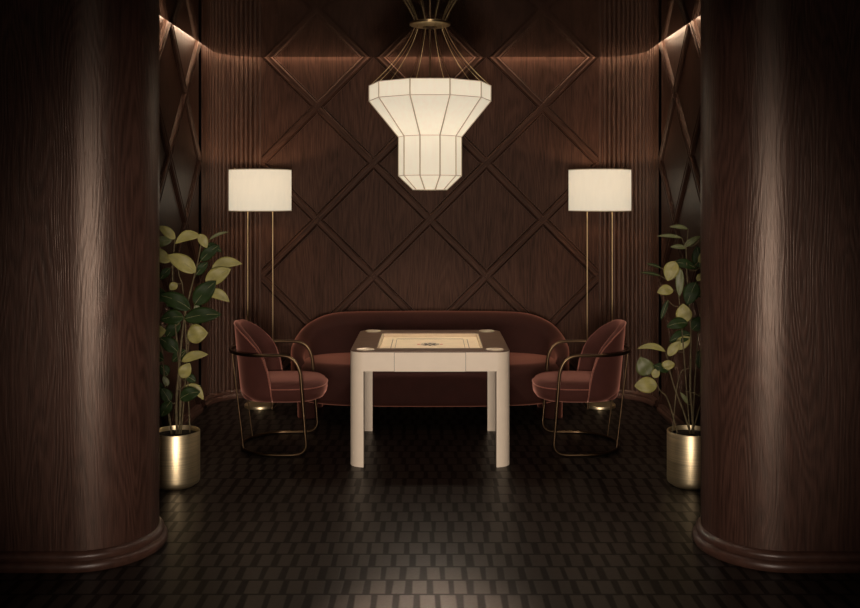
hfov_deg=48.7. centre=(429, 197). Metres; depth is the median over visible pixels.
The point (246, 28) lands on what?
ceiling
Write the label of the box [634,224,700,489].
potted plant
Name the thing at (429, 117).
chandelier
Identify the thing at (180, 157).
wall
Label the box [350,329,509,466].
table
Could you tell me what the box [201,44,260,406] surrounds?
wall
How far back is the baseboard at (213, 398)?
8.28 m
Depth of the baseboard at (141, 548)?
4.51 m
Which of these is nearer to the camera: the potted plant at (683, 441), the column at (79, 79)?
the column at (79, 79)
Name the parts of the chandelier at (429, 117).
lamp shade, rod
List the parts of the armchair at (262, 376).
leg, leg, backrest, seat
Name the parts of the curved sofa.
leg, seat, backrest, leg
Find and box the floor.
[0,398,859,607]
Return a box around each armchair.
[229,319,327,456]
[532,319,630,456]
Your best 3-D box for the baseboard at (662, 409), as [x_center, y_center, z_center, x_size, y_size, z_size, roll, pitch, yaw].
[1.895,1.731,6.480,0.040,0.078,2.760,0,0,0]
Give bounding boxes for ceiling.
[159,0,700,56]
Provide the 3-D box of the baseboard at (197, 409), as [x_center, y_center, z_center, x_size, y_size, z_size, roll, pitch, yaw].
[-1.895,1.731,6.480,0.040,0.078,2.760,0,0,0]
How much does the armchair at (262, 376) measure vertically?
0.895 m
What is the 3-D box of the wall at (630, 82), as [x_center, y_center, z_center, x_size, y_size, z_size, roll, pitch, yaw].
[1.768,0.167,8.278,0.155,3.207,0.660,0,0,-40]
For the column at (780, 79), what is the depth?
4.52 m
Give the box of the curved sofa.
[291,311,568,418]
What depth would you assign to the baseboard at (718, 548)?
4.51 m
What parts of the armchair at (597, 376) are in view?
seat, backrest, leg, leg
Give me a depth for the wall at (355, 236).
8.47 m
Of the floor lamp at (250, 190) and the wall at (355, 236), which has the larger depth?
the wall at (355, 236)
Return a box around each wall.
[159,15,201,427]
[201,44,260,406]
[257,57,602,370]
[599,44,658,406]
[658,15,700,425]
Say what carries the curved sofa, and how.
on the floor
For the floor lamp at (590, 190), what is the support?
on the floor
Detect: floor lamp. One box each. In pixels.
[228,169,291,409]
[568,169,631,409]
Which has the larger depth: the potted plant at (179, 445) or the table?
the table
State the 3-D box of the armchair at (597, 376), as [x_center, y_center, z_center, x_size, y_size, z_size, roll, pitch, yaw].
[1.086,1.323,6.820,0.701,0.895,0.673,0,0,0]
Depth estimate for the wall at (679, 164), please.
7.24 m
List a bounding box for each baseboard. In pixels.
[0,516,167,572]
[174,404,202,424]
[203,389,657,408]
[657,404,685,425]
[692,516,859,572]
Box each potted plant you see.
[159,226,241,489]
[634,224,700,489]
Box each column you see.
[0,0,158,550]
[701,0,859,550]
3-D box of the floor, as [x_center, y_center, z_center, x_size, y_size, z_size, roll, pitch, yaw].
[0.000,1.820,4.635,6.800,0.100,8.270,0,0,0]
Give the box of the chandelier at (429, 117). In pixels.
[369,20,490,189]

